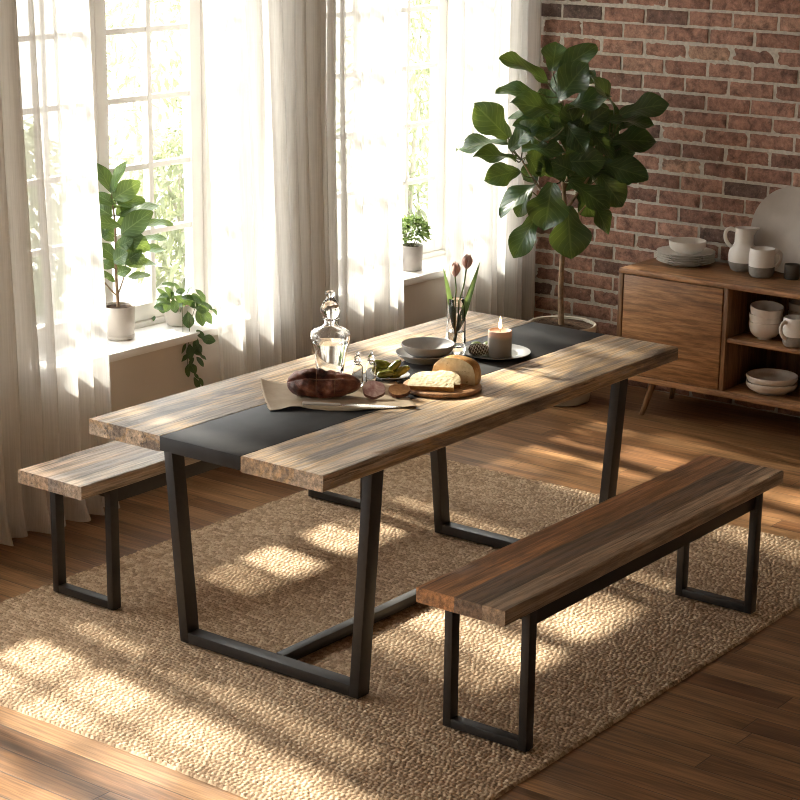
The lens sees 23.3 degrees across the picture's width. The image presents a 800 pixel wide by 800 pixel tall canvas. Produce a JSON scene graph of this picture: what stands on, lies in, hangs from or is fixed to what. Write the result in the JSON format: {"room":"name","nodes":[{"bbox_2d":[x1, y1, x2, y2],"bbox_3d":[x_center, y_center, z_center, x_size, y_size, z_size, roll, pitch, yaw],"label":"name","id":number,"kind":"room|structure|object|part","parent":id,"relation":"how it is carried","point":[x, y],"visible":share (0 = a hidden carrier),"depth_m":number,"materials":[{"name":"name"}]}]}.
{"room":"dining room","nodes":[
{"label":"dining room","id":0,"kind":"room"},
{"bbox_2d":[109,276,445,440],"bbox_3d":[-2.185,-0.638,5.780,0.300,2.700,9.070,12,19,36],"label":"wall","id":1,"kind":"structure","parent":0,"point":[147,377],"depth_m":7.48,"materials":[{"name":"paint"}]},
{"bbox_2d":[89,0,217,362],"bbox_3d":[-1.008,-1.082,7.192,0.305,1.790,1.370,12,19,36],"label":"window","id":2,"kind":"structure","parent":1,"relation":"in","point":[150,335],"depth_m":7.53,"materials":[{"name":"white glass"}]},
{"bbox_2d":[0,0,119,545],"bbox_3d":[-1.325,-0.692,6.462,0.146,2.450,0.946,12,19,36],"label":"curtain","id":3,"kind":"object","parent":2,"relation":"hanging from","point":[55,368],"visible":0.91,"depth_m":6.68,"materials":[{"name":"white fabric"}]},
{"bbox_3d":[-1.296,-1.038,6.991,0.045,1.694,0.513,12,19,36],"label":"sash","id":4,"kind":"part","parent":2,"relation":"part of","materials":[{"name":"white paint"}]},
{"bbox_2d":[97,161,173,340],"bbox_3d":[-1.002,-0.561,7.279,0.300,0.676,0.132,1,15,0],"label":"potted plant","id":5,"kind":"object","parent":2,"relation":"on","point":[135,214],"visible":0.89,"depth_m":7.25,"materials":[{"name":"plant"}]},
{"bbox_3d":[-1.070,-0.553,7.286,0.024,0.436,0.012,5,16,14],"label":"stem","id":6,"kind":"part","parent":5,"relation":"part of","materials":[{"name":"brown plant"}]},
{"bbox_2d":[106,302,134,336],"bbox_3d":[-1.068,-0.303,7.352,0.125,0.116,0.125,12,19,36],"label":"pot","id":7,"kind":"object","parent":5,"relation":"on","point":[120,315],"depth_m":7.31,"materials":[{"name":"ceramic"}]},
{"bbox_3d":[-0.991,-0.227,7.401,0.235,0.031,1.370,12,19,36],"label":"sill","id":8,"kind":"part","parent":2,"relation":"part of","materials":[{"name":"white paint"}]},
{"bbox_3d":[-1.095,-1.114,7.249,0.090,1.760,1.245,12,19,36],"label":"frame","id":9,"kind":"part","parent":2,"relation":"part of","materials":[{"name":"white paint"}]},
{"bbox_2d":[152,282,216,387],"bbox_3d":[-0.823,-0.251,7.552,0.262,0.411,0.173,10,17,29],"label":"trailing vine","id":10,"kind":"object","parent":2,"relation":"on","point":[178,313],"visible":1,"depth_m":7.51,"materials":[{"name":"plant"}]},
{"bbox_2d":[164,301,192,326],"bbox_3d":[-0.868,-0.337,7.591,0.118,0.084,0.118,12,19,36],"label":"pot","id":11,"kind":"object","parent":10,"relation":"on","point":[177,310],"depth_m":7.53,"materials":[{"name":"ceramic"}]},
{"bbox_2d":[203,0,346,380],"bbox_3d":[-0.468,-0.975,7.545,0.144,2.448,0.837,12,19,36],"label":"curtain","id":12,"kind":"object","parent":2,"relation":"hanging from","point":[275,68],"visible":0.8,"depth_m":7.56,"materials":[{"name":"white fabric"}]},
{"bbox_2d":[401,0,448,286],"bbox_3d":[-0.016,-1.411,8.457,0.305,1.790,1.370,12,19,36],"label":"window","id":13,"kind":"structure","parent":1,"relation":"in","point":[434,250],"depth_m":8.85,"materials":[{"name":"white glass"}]},
{"bbox_2d":[344,0,404,343],"bbox_3d":[-0.087,-1.101,8.035,0.130,2.450,0.430,12,19,36],"label":"curtain","id":14,"kind":"object","parent":13,"relation":"hanging from","point":[372,28],"visible":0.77,"depth_m":8.06,"materials":[{"name":"white fabric"}]},
{"bbox_2d":[402,214,432,271],"bbox_3d":[0.053,-0.708,8.683,0.191,0.254,0.189,12,19,36],"label":"potted herb","id":15,"kind":"object","parent":13,"relation":"on","point":[412,252],"visible":0.76,"depth_m":8.65,"materials":[{"name":"plant"}]},
{"bbox_2d":[402,243,422,271],"bbox_3d":[0.052,-0.641,8.703,0.101,0.114,0.101,12,19,36],"label":"pot","id":16,"kind":"object","parent":15,"relation":"on","point":[412,252],"depth_m":8.67,"materials":[{"name":"white ceramic"}]},
{"bbox_3d":[0.001,-0.556,8.666,0.235,0.031,1.370,12,19,36],"label":"sill","id":17,"kind":"part","parent":13,"relation":"part of","materials":[{"name":"white paint"}]},
{"bbox_3d":[-0.103,-1.443,8.513,0.090,1.760,1.245,12,19,36],"label":"frame","id":18,"kind":"part","parent":13,"relation":"part of","materials":[{"name":"white paint"}]},
{"bbox_2d":[446,0,541,320],"bbox_3d":[0.434,-1.275,8.697,0.151,2.447,0.681,12,19,36],"label":"curtain","id":19,"kind":"object","parent":13,"relation":"hanging from","point":[480,32],"visible":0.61,"depth_m":8.68,"materials":[{"name":"white fabric"}]},
{"bbox_2d":[0,385,799,799],"bbox_3d":[0.336,1.244,4.227,6.250,0.060,8.970,12,19,36],"label":"floor","id":20,"kind":"structure","parent":0,"point":[729,730],"depth_m":5.81,"materials":[{"name":"brown wood"}]},
{"bbox_2d":[0,454,799,799],"bbox_3d":[0.023,0.650,6.273,2.025,0.010,2.733,12,19,36],"label":"rug","id":21,"kind":"object","parent":20,"relation":"on","point":[273,576],"visible":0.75,"depth_m":5.88,"materials":[{"name":"carpet"}]},
{"bbox_2d":[18,441,362,609],"bbox_3d":[-0.614,0.299,6.671,0.288,0.444,1.580,12,19,36],"label":"bench","id":22,"kind":"object","parent":21,"relation":"on","point":[116,471],"visible":0.48,"depth_m":6.15,"materials":[{"name":"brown wood"}]},
{"bbox_3d":[-1.104,0.428,6.251,0.026,0.400,0.036,12,19,36],"label":"leg","id":23,"kind":"part","parent":22,"relation":"part of","materials":[{"name":"black metal"}]},
{"bbox_3d":[-1.007,0.629,6.227,0.227,0.026,0.034,12,19,36],"label":"foot rail","id":24,"kind":"part","parent":22,"relation":"part of","materials":[{"name":"black metal"}]},
{"bbox_3d":[-0.611,0.105,6.619,0.288,0.043,1.580,12,19,36],"label":"seat","id":25,"kind":"part","parent":22,"relation":"part of","materials":[{"name":"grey wood"}]},
{"bbox_3d":[-0.906,0.469,6.106,0.026,0.400,0.036,12,19,36],"label":"leg","id":26,"kind":"part","parent":22,"relation":"part of","materials":[{"name":"black metal"}]},
{"bbox_3d":[-0.521,0.170,6.565,0.024,0.050,1.261,12,19,36],"label":"apron rail","id":27,"kind":"part","parent":22,"relation":"part of","materials":[{"name":"black metal"}]},
{"bbox_3d":[-0.322,0.168,7.247,0.026,0.400,0.036,12,19,36],"label":"leg","id":28,"kind":"part","parent":22,"relation":"part of","materials":[{"name":"black metal"}]},
{"bbox_3d":[-0.226,0.369,7.224,0.227,0.026,0.034,12,19,36],"label":"foot rail","id":29,"kind":"part","parent":22,"relation":"part of","materials":[{"name":"black metal"}]},
{"bbox_3d":[-0.124,0.210,7.103,0.026,0.400,0.036,12,19,36],"label":"leg","id":30,"kind":"part","parent":22,"relation":"part of","materials":[{"name":"black metal"}]},
{"bbox_2d":[89,311,677,698],"bbox_3d":[0.016,0.298,6.117,0.871,0.748,1.878,12,19,36],"label":"dining table","id":31,"kind":"object","parent":21,"relation":"on","point":[229,423],"visible":0.81,"depth_m":5.72,"materials":[{"name":"brown wood"}]},
{"bbox_3d":[-0.661,0.389,5.837,0.098,0.702,0.052,12,19,36],"label":"leg","id":32,"kind":"part","parent":31,"relation":"part of","materials":[{"name":"black metal"}]},
{"bbox_3d":[-0.379,0.771,5.715,0.636,0.034,0.050,12,19,36],"label":"foot rail","id":33,"kind":"part","parent":31,"relation":"part of","materials":[{"name":"black metal"}]},
{"bbox_2d":[310,290,349,372],"bbox_3d":[-0.216,-0.204,6.005,0.125,0.274,0.125,12,19,36],"label":"decanter","id":34,"kind":"object","parent":31,"relation":"on","point":[330,341],"visible":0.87,"depth_m":5.97,"materials":[{"name":"clear glass"}]},
{"bbox_2d":[260,378,416,410],"bbox_3d":[-0.187,-0.019,5.809,0.454,0.018,0.334,-1,15,-6],"label":"paper sheet","id":35,"kind":"object","parent":31,"relation":"on","point":[277,395],"visible":0.65,"depth_m":5.77,"materials":[{"name":"beige paper"}]},
{"bbox_2d":[287,367,360,397],"bbox_3d":[-0.228,-0.054,5.790,0.222,0.088,0.118,1,15,0],"label":"meat","id":36,"kind":"object","parent":35,"relation":"on","point":[312,382],"visible":1,"depth_m":5.76,"materials":[{"name":"brown food"}]},
{"bbox_2d":[302,401,401,407],"bbox_3d":[-0.140,0.016,5.667,0.294,0.010,0.023,3,15,7],"label":"table knife","id":37,"kind":"object","parent":35,"relation":"on","point":[303,402],"visible":1,"depth_m":5.67,"materials":[{"name":"metal"}]},
{"bbox_3d":[-0.231,0.012,5.678,0.112,0.010,0.017,3,15,7],"label":"handle","id":38,"kind":"part","parent":37,"relation":"part of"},
{"bbox_3d":[-0.086,0.018,5.661,0.184,0.003,0.022,3,15,7],"label":"blade","id":39,"kind":"part","parent":37,"relation":"part of","materials":[{"name":"metal"}]},
{"bbox_2d":[352,352,362,386],"bbox_3d":[-0.130,-0.096,5.913,0.034,0.107,0.034,12,19,36],"label":"cruet","id":40,"kind":"object","parent":35,"relation":"on","point":[357,368],"visible":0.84,"depth_m":5.90,"materials":[{"name":"clear glass"}]},
{"bbox_2d":[365,350,376,381],"bbox_3d":[-0.088,-0.100,5.931,0.034,0.107,0.034,12,19,36],"label":"cruet","id":41,"kind":"object","parent":35,"relation":"on","point":[371,367],"visible":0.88,"depth_m":5.92,"materials":[{"name":"clear glass"}]},
{"bbox_2d":[362,381,384,399],"bbox_3d":[-0.078,-0.029,5.784,0.068,0.047,0.056,1,15,0],"label":"meat slice","id":42,"kind":"object","parent":35,"relation":"on","point":[373,390],"visible":1,"depth_m":5.78,"materials":[{"name":"pink food"}]},
{"bbox_2d":[388,383,410,397],"bbox_3d":[-0.002,-0.028,5.809,0.067,0.034,0.056,3,15,8],"label":"meat slice","id":43,"kind":"object","parent":35,"relation":"on","point":[399,390],"visible":1,"depth_m":5.80,"materials":[{"name":"brown food"}]},
{"bbox_3d":[-0.095,0.508,5.424,0.081,0.702,0.052,12,19,36],"label":"leg","id":44,"kind":"part","parent":31,"relation":"part of","materials":[{"name":"black metal"}]},
{"bbox_2d":[377,372,409,380],"bbox_3d":[-0.031,-0.075,6.027,0.124,0.012,0.124,12,19,36],"label":"plate","id":45,"kind":"object","parent":31,"relation":"on","point":[407,374],"visible":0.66,"depth_m":6.00,"materials":[{"name":"grey ceramic"}]},
{"bbox_2d":[374,359,390,367],"bbox_3d":[-0.049,-0.106,6.034,0.076,0.041,0.032,2,15,6],"label":"gherkin","id":46,"kind":"object","parent":45,"relation":"on","point":[380,363],"visible":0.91,"depth_m":6.02,"materials":[{"name":"green food"}]},
{"bbox_2d":[377,370,394,377],"bbox_3d":[-0.045,-0.080,5.997,0.060,0.028,0.027,-2,15,-9],"label":"gherkin","id":47,"kind":"object","parent":45,"relation":"on","point":[385,373],"visible":0.99,"depth_m":5.99,"materials":[{"name":"green food"}]},
{"bbox_2d":[386,359,401,370],"bbox_3d":[-0.023,-0.099,6.015,0.058,0.058,0.026,-2,15,-9],"label":"gherkin","id":48,"kind":"object","parent":45,"relation":"on","point":[395,364],"visible":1,"depth_m":6.00,"materials":[{"name":"green food"}]},
{"bbox_2d":[391,365,409,377],"bbox_3d":[-0.001,-0.087,6.010,0.066,0.043,0.028,-2,15,-10],"label":"gherkin","id":49,"kind":"object","parent":45,"relation":"on","point":[402,370],"visible":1,"depth_m":6.00,"materials":[{"name":"green food"}]},
{"bbox_2d":[395,347,453,364],"bbox_3d":[0.079,-0.143,6.264,0.189,0.028,0.189,12,19,36],"label":"plate","id":50,"kind":"object","parent":31,"relation":"on","point":[400,352],"visible":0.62,"depth_m":6.21,"materials":[{"name":"white ceramic"}]},
{"bbox_2d":[401,337,454,358],"bbox_3d":[0.090,-0.162,6.266,0.175,0.047,0.175,12,19,36],"label":"bowl","id":51,"kind":"object","parent":50,"relation":"on","point":[418,347],"visible":0.98,"depth_m":6.30,"materials":[{"name":"white ceramic"}]},
{"bbox_3d":[0.131,0.126,6.848,0.098,0.702,0.052,12,19,36],"label":"leg","id":52,"kind":"part","parent":31,"relation":"part of","materials":[{"name":"black metal"}]},
{"bbox_2d":[403,379,481,398],"bbox_3d":[0.129,-0.041,5.912,0.243,0.016,0.243,12,19,36],"label":"board","id":53,"kind":"object","parent":31,"relation":"on","point":[465,390],"visible":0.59,"depth_m":5.82,"materials":[{"name":"brown wood"}]},
{"bbox_2d":[408,371,453,391],"bbox_3d":[0.096,-0.058,5.858,0.142,0.044,0.074,3,15,7],"label":"bread slice","id":54,"kind":"object","parent":53,"relation":"on","point":[425,380],"visible":1,"depth_m":5.84,"materials":[{"name":"beige food"}]},
{"bbox_2d":[436,370,460,387],"bbox_3d":[0.136,-0.064,5.887,0.100,0.041,0.061,3,15,7],"label":"bread slice","id":55,"kind":"object","parent":53,"relation":"on","point":[456,378],"visible":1,"depth_m":5.88,"materials":[{"name":"beige food"}]},
{"bbox_2d":[432,355,480,384],"bbox_3d":[0.183,-0.102,5.959,0.148,0.078,0.100,7,16,23],"label":"bread loaf","id":56,"kind":"object","parent":53,"relation":"on","point":[468,369],"visible":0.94,"depth_m":5.91,"materials":[{"name":"beige food"}]},
{"bbox_2d":[445,297,465,354],"bbox_3d":[0.184,-0.242,6.334,0.069,0.184,0.070,12,19,36],"label":"glass vase","id":57,"kind":"object","parent":31,"relation":"on","point":[455,332],"visible":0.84,"depth_m":6.31,"materials":[{"name":"clear glass"}]},
{"bbox_2d":[443,261,460,299],"bbox_3d":[0.169,-0.316,6.320,0.056,0.276,0.039,12,19,36],"label":"tulip","id":58,"kind":"object","parent":57,"relation":"in","point":[455,268],"visible":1,"depth_m":6.29,"materials":[{"name":"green plant"}]},
{"bbox_3d":[0.180,-0.292,6.321,0.009,0.228,0.006,4,15,11],"label":"stem","id":59,"kind":"part","parent":58,"relation":"part of","materials":[{"name":"green plant"}]},
{"bbox_2d":[459,254,479,316],"bbox_3d":[0.224,-0.326,6.309,0.087,0.303,0.037,7,16,21],"label":"tulip","id":60,"kind":"object","parent":57,"relation":"in","point":[467,260],"visible":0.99,"depth_m":6.28,"materials":[{"name":"green plant"}]},
{"bbox_3d":[0.197,-0.304,6.317,0.039,0.255,0.006,1,15,1],"label":"stem","id":61,"kind":"part","parent":60,"relation":"part of","materials":[{"name":"green plant"}]},
{"bbox_3d":[0.414,0.508,6.726,0.636,0.034,0.050,12,19,36],"label":"foot rail","id":62,"kind":"part","parent":31,"relation":"part of","materials":[{"name":"black metal"}]},
{"bbox_2d":[462,344,530,359],"bbox_3d":[0.315,-0.156,6.354,0.227,0.012,0.227,12,19,36],"label":"plate","id":63,"kind":"object","parent":31,"relation":"on","point":[518,351],"visible":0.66,"depth_m":6.33,"materials":[{"name":"ceramic"}]},
{"bbox_2d":[468,343,488,355],"bbox_3d":[0.257,-0.164,6.304,0.070,0.042,0.042,1,15,0],"label":"pine cone","id":64,"kind":"object","parent":63,"relation":"on","point":[478,349],"visible":1,"depth_m":6.29,"materials":[{"name":"brown plant"}]},
{"bbox_2d":[487,316,511,357],"bbox_3d":[0.325,-0.208,6.294,0.079,0.134,0.079,12,19,36],"label":"candle","id":65,"kind":"object","parent":63,"relation":"on","point":[499,339],"visible":1,"depth_m":6.27,"materials":[{"name":"wax"}]},
{"bbox_3d":[0.698,0.245,6.434,0.081,0.702,0.052,12,19,36],"label":"leg","id":66,"kind":"part","parent":31,"relation":"part of","materials":[{"name":"black metal"}]},
{"bbox_2d":[416,455,783,751],"bbox_3d":[0.631,0.574,5.712,0.287,0.444,1.580,12,19,36],"label":"bench","id":67,"kind":"object","parent":21,"relation":"on","point":[533,578],"visible":1,"depth_m":5.46,"materials":[{"name":"brown wood"}]},
{"bbox_3d":[0.141,0.703,5.292,0.026,0.400,0.036,12,19,36],"label":"leg","id":68,"kind":"part","parent":67,"relation":"part of","materials":[{"name":"black metal"}]},
{"bbox_3d":[0.238,0.904,5.268,0.227,0.026,0.034,12,19,36],"label":"foot rail","id":69,"kind":"part","parent":67,"relation":"part of","materials":[{"name":"black metal"}]},
{"bbox_3d":[0.339,0.745,5.147,0.026,0.400,0.036,12,19,36],"label":"leg","id":70,"kind":"part","parent":67,"relation":"part of","materials":[{"name":"black metal"}]},
{"bbox_3d":[0.633,0.380,5.660,0.287,0.043,1.580,12,19,36],"label":"seat","id":71,"kind":"part","parent":67,"relation":"part of","materials":[{"name":"brown wood"}]},
{"bbox_3d":[0.724,0.445,5.606,0.024,0.050,1.261,12,19,36],"label":"apron rail","id":72,"kind":"part","parent":67,"relation":"part of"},
{"bbox_3d":[0.922,0.444,6.288,0.026,0.400,0.036,12,19,36],"label":"leg","id":73,"kind":"part","parent":67,"relation":"part of","materials":[{"name":"black metal"}]},
{"bbox_3d":[1.019,0.645,6.265,0.227,0.026,0.034,12,19,36],"label":"foot rail","id":74,"kind":"part","parent":67,"relation":"part of","materials":[{"name":"black metal"}]},
{"bbox_3d":[1.121,0.485,6.144,0.026,0.400,0.036,12,19,36],"label":"leg","id":75,"kind":"part","parent":67,"relation":"part of","materials":[{"name":"black metal"}]},
{"bbox_2d":[455,42,669,406],"bbox_3d":[0.697,-0.762,8.514,0.908,1.584,0.341,-1,15,-8],"label":"fig tree","id":76,"kind":"object","parent":20,"relation":"on","point":[541,121],"visible":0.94,"depth_m":8.38,"materials":[{"name":"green plant"}]},
{"bbox_3d":[0.721,-0.173,8.693,0.308,0.355,0.308,12,19,36],"label":"pot","id":77,"kind":"part","parent":76,"relation":"part of","materials":[{"name":"white ceramic"}]},
{"bbox_2d":[616,257,799,414],"bbox_3d":[1.713,-0.167,8.160,1.620,0.645,0.405,12,19,36],"label":"sideboard","id":78,"kind":"object","parent":20,"relation":"on","point":[702,311],"visible":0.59,"depth_m":8.26,"materials":[{"name":"brown wood"}]},
{"bbox_3d":[1.077,-0.377,8.604,0.022,0.442,0.405,12,19,36],"label":"panel","id":79,"kind":"part","parent":78,"relation":"part of","materials":[{"name":"brown wood"}]},
{"bbox_3d":[1.089,-0.009,8.487,0.075,0.155,0.034,-1,15,-5],"label":"leg","id":80,"kind":"part","parent":78,"relation":"part of","materials":[{"name":"brown wood"}]},
{"bbox_3d":[1.240,-0.076,8.743,0.034,0.155,0.068,-7,17,-25],"label":"leg","id":81,"kind":"part","parent":78,"relation":"part of","materials":[{"name":"brown wood"}]},
{"bbox_3d":[1.164,-0.296,8.308,0.480,0.436,0.019,12,19,36],"label":"door","id":82,"kind":"part","parent":78,"relation":"part of","materials":[{"name":"brown wood"}]},
{"bbox_2d":[656,258,714,266],"bbox_3d":[1.252,-0.607,8.495,0.256,0.019,0.256,12,19,36],"label":"dinner plate","id":83,"kind":"object","parent":78,"relation":"on","point":[660,260],"visible":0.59,"depth_m":8.43,"materials":[{"name":"white ceramic"}]},
{"bbox_2d":[656,256,714,264],"bbox_3d":[1.252,-0.617,8.492,0.256,0.019,0.256,12,19,36],"label":"dinner plate","id":84,"kind":"object","parent":83,"relation":"on","point":[658,257],"visible":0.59,"depth_m":8.42,"materials":[{"name":"white ceramic"}]},
{"bbox_2d":[656,253,714,262],"bbox_3d":[1.252,-0.626,8.489,0.256,0.019,0.256,12,19,36],"label":"dinner plate","id":85,"kind":"object","parent":84,"relation":"on","point":[657,254],"visible":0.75,"depth_m":8.42,"materials":[{"name":"white ceramic"}]},
{"bbox_2d":[657,251,714,259],"bbox_3d":[1.252,-0.636,8.487,0.256,0.019,0.256,12,19,36],"label":"dinner plate","id":86,"kind":"object","parent":85,"relation":"on","point":[663,254],"visible":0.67,"depth_m":8.42,"materials":[{"name":"white ceramic"}]},
{"bbox_2d":[657,246,714,257],"bbox_3d":[1.252,-0.646,8.484,0.256,0.019,0.256,12,19,36],"label":"dinner plate","id":87,"kind":"object","parent":86,"relation":"on","point":[667,250],"visible":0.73,"depth_m":8.47,"materials":[{"name":"white ceramic"}]},
{"bbox_2d":[669,237,706,254],"bbox_3d":[1.258,-0.671,8.478,0.164,0.057,0.164,12,19,36],"label":"bowl","id":88,"kind":"object","parent":87,"relation":"on","point":[682,245],"visible":1,"depth_m":8.43,"materials":[{"name":"white ceramic"}]},
{"bbox_3d":[1.717,-0.467,8.079,1.620,0.022,0.405,12,19,36],"label":"panel","id":89,"kind":"part","parent":78,"relation":"part of","materials":[{"name":"brown wood"}]},
{"bbox_3d":[1.711,-0.018,8.201,1.620,0.026,0.405,12,19,36],"label":"panel","id":90,"kind":"part","parent":78,"relation":"part of","materials":[{"name":"brown wood"}]},
{"bbox_2d":[723,226,759,271],"bbox_3d":[1.476,-0.653,8.344,0.136,0.192,0.128,12,19,36],"label":"jug","id":91,"kind":"object","parent":78,"relation":"on","point":[738,255],"visible":0.9,"depth_m":8.30,"materials":[{"name":"white ceramic"}]},
{"bbox_3d":[1.417,-0.699,8.328,0.054,0.096,0.012,1,15,0],"label":"handle","id":92,"kind":"part","parent":91,"relation":"part of","materials":[{"name":"white ceramic"}]},
{"bbox_2d":[726,330,799,354],"bbox_3d":[1.720,-0.241,8.134,0.581,0.018,0.379,12,19,36],"label":"shelf","id":93,"kind":"object","parent":78,"relation":"attached to","point":[733,337],"depth_m":8.12,"materials":[{"name":"brown wood"}]},
{"bbox_2d":[749,319,780,339],"bbox_3d":[1.534,-0.295,8.140,0.138,0.077,0.138,12,19,36],"label":"bowl","id":94,"kind":"object","parent":78,"relation":"on","point":[761,331],"visible":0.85,"depth_m":8.09,"materials":[{"name":"white ceramic"}]},
{"bbox_2d":[749,312,782,323],"bbox_3d":[1.535,-0.327,8.132,0.138,0.077,0.138,12,19,36],"label":"bowl","id":95,"kind":"object","parent":94,"relation":"on","point":[755,319],"visible":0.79,"depth_m":8.07,"materials":[{"name":"white ceramic"}]},
{"bbox_2d":[750,300,783,318],"bbox_3d":[1.536,-0.360,8.114,0.138,0.088,0.138,-6,17,-23],"label":"bowl","id":96,"kind":"object","parent":95,"relation":"on","point":[764,309],"visible":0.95,"depth_m":8.12,"materials":[{"name":"white ceramic"}]},
{"bbox_2d":[748,246,782,277],"bbox_3d":[1.546,-0.586,8.235,0.118,0.122,0.126,12,19,36],"label":"mug","id":97,"kind":"object","parent":78,"relation":"on","point":[762,264],"visible":1,"depth_m":8.19,"materials":[{"name":"white ceramic"}]},
{"bbox_3d":[1.608,-0.600,8.241,0.043,0.086,0.011,-2,15,-11],"label":"handle","id":98,"kind":"part","parent":97,"relation":"part of","materials":[{"name":"white ceramic"}]},
{"bbox_2d":[746,378,797,395],"bbox_3d":[1.574,-0.059,8.204,0.216,0.048,0.216,12,19,36],"label":"serving bowl","id":99,"kind":"object","parent":78,"relation":"on","point":[772,391],"visible":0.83,"depth_m":8.12,"materials":[{"name":"beige ceramic"}]},
{"bbox_2d":[746,368,797,386],"bbox_3d":[1.574,-0.085,8.197,0.216,0.048,0.216,12,19,36],"label":"serving bowl","id":100,"kind":"object","parent":99,"relation":"on","point":[768,377],"visible":1,"depth_m":8.25,"materials":[{"name":"beige ceramic"}]},
{"bbox_2d":[751,187,799,272],"bbox_3d":[1.669,-0.726,8.275,0.370,0.364,0.077,12,19,36],"label":"platter","id":101,"kind":"object","parent":78,"relation":"on","point":[777,217],"visible":0.71,"depth_m":8.30,"materials":[{"name":"white ceramic"}]},
{"bbox_3d":[1.831,-0.282,8.289,1.576,0.442,0.010,12,19,36],"label":"panel","id":102,"kind":"part","parent":78,"relation":"part of","materials":[{"name":"brown wood"}]},
{"bbox_2d":[779,315,799,347],"bbox_3d":[1.633,-0.281,8.010,0.118,0.122,0.126,5,16,16],"label":"mug","id":103,"kind":"object","parent":78,"relation":"on","point":[789,328],"visible":1,"depth_m":7.97,"materials":[{"name":"white ceramic"}]},
{"bbox_3d":[1.578,-0.286,7.977,0.043,0.086,0.011,-8,18,-30],"label":"handle","id":104,"kind":"part","parent":103,"relation":"part of","materials":[{"name":"white ceramic"}]},
{"bbox_2d":[784,263,799,279],"bbox_3d":[1.659,-0.543,8.193,0.066,0.064,0.066,12,19,36],"label":"cup","id":105,"kind":"object","parent":78,"relation":"on","point":[791,270],"visible":1,"depth_m":8.17,"materials":[{"name":"black ceramic"}]},
{"bbox_3d":[1.711,-0.312,8.211,0.138,0.077,0.138,3,15,8],"label":"bowl","id":106,"kind":"object","parent":78,"relation":"on","visible":0},
{"bbox_2d":[788,309,799,314],"bbox_3d":[1.712,-0.343,8.203,0.138,0.077,0.138,3,15,8],"label":"bowl","id":107,"kind":"object","parent":106,"relation":"on","point":[789,311],"visible":0.19,"depth_m":8.16,"materials":[{"name":"white ceramic"}]},
{"bbox_2d":[789,299,799,312],"bbox_3d":[1.712,-0.375,8.194,0.138,0.077,0.138,3,15,8],"label":"bowl","id":108,"kind":"object","parent":107,"relation":"on","point":[794,305],"visible":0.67,"depth_m":8.16,"materials":[{"name":"white ceramic"}]},
{"bbox_2d":[534,0,799,417],"bbox_3d":[2.960,-1.007,7.391,6.500,2.700,0.215,12,19,36],"label":"wall","id":109,"kind":"structure","parent":0,"point":[727,138],"depth_m":8.55,"materials":[{"name":"red brick"}]},
{"label":"outside","id":110,"kind":"structure","parent":0,"visible":0},
{"bbox_2d":[105,0,430,302],"bbox_3d":[-27.941,-9.398,43.762,87.600,0.150,90.000,12,19,36],"label":"window view","id":111,"kind":"structure","parent":110,"point":[131,291],"depth_m":22.82,"materials":[{"name":"white"}]},
{"bbox_2d":[105,0,183,213],"bbox_3d":[-1.953,-2.825,15.280,1.360,2.712,1.354,2,15,6],"label":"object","id":112,"kind":"object","parent":111,"relation":"on","point":[129,77],"visible":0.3,"depth_m":15.27,"materials":[{"name":"green plant"}]},
{"bbox_3d":[-2.189,-2.611,15.361,0.241,2.212,0.175,12,19,36],"label":"stem","id":113,"kind":"part","parent":112,"relation":"part of","materials":[{"name":"white"}]},
{"bbox_3d":[-2.138,-2.571,15.214,0.064,2.212,0.287,12,19,36],"label":"stem","id":114,"kind":"part","parent":112,"relation":"part of","materials":[{"name":"white"}]},
{"bbox_3d":[-1.896,-2.635,15.464,0.057,2.212,0.288,11,18,33],"label":"stem","id":115,"kind":"part","parent":112,"relation":"part of","materials":[{"name":"white"}]},
{"bbox_3d":[-1.846,-2.595,15.316,0.243,2.212,0.174,12,19,36],"label":"stem","id":116,"kind":"part","parent":112,"relation":"part of","materials":[{"name":"white"}]},
{"bbox_2d":[116,120,185,290],"bbox_3d":[-1.323,-1.271,12.714,1.190,1.236,1.211,-4,16,-16],"label":"foliage","id":117,"kind":"object","parent":111,"relation":"on","point":[178,235],"visible":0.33,"depth_m":12.48,"materials":[{"name":"green plant"}]},
{"bbox_3d":[-1.496,-1.201,12.701,0.245,0.897,0.050,-2,15,-12],"label":"stem","id":118,"kind":"part","parent":117,"relation":"part of","materials":[{"name":"green plant"}]},
{"bbox_3d":[-1.413,-1.166,12.578,0.050,0.897,0.245,6,16,18],"label":"stem","id":119,"kind":"part","parent":117,"relation":"part of","materials":[{"name":"white"}]},
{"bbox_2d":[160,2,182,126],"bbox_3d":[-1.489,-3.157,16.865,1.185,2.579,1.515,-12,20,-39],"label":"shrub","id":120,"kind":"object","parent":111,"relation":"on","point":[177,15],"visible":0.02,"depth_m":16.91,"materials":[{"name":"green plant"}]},
{"bbox_2d":[401,0,431,221],"bbox_3d":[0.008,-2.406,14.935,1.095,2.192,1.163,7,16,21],"label":"shrub","id":121,"kind":"object","parent":111,"relation":"on","point":[417,47],"visible":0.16,"depth_m":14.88,"materials":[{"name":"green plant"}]},
{"bbox_3d":[0.135,-2.292,15.106,0.053,1.787,0.253,9,17,28],"label":"stem","id":122,"kind":"part","parent":121,"relation":"part of","materials":[{"name":"white"}]},
{"bbox_3d":[0.098,-2.221,14.842,0.053,1.787,0.253,-8,17,-30],"label":"stem","id":123,"kind":"part","parent":121,"relation":"part of","materials":[{"name":"white"}]},
{"bbox_3d":[0.195,-2.253,14.964,0.253,1.787,0.053,0,15,-1],"label":"stem","id":124,"kind":"part","parent":121,"relation":"part of","materials":[{"name":"white"}]},
{"bbox_2d":[409,12,430,175],"bbox_3d":[0.643,-2.917,16.235,1.250,2.495,1.371,12,19,36],"label":"shrub","id":125,"kind":"object","parent":111,"relation":"on","point":[424,139],"visible":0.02,"depth_m":16.32,"materials":[{"name":"green plant"}]}
]}

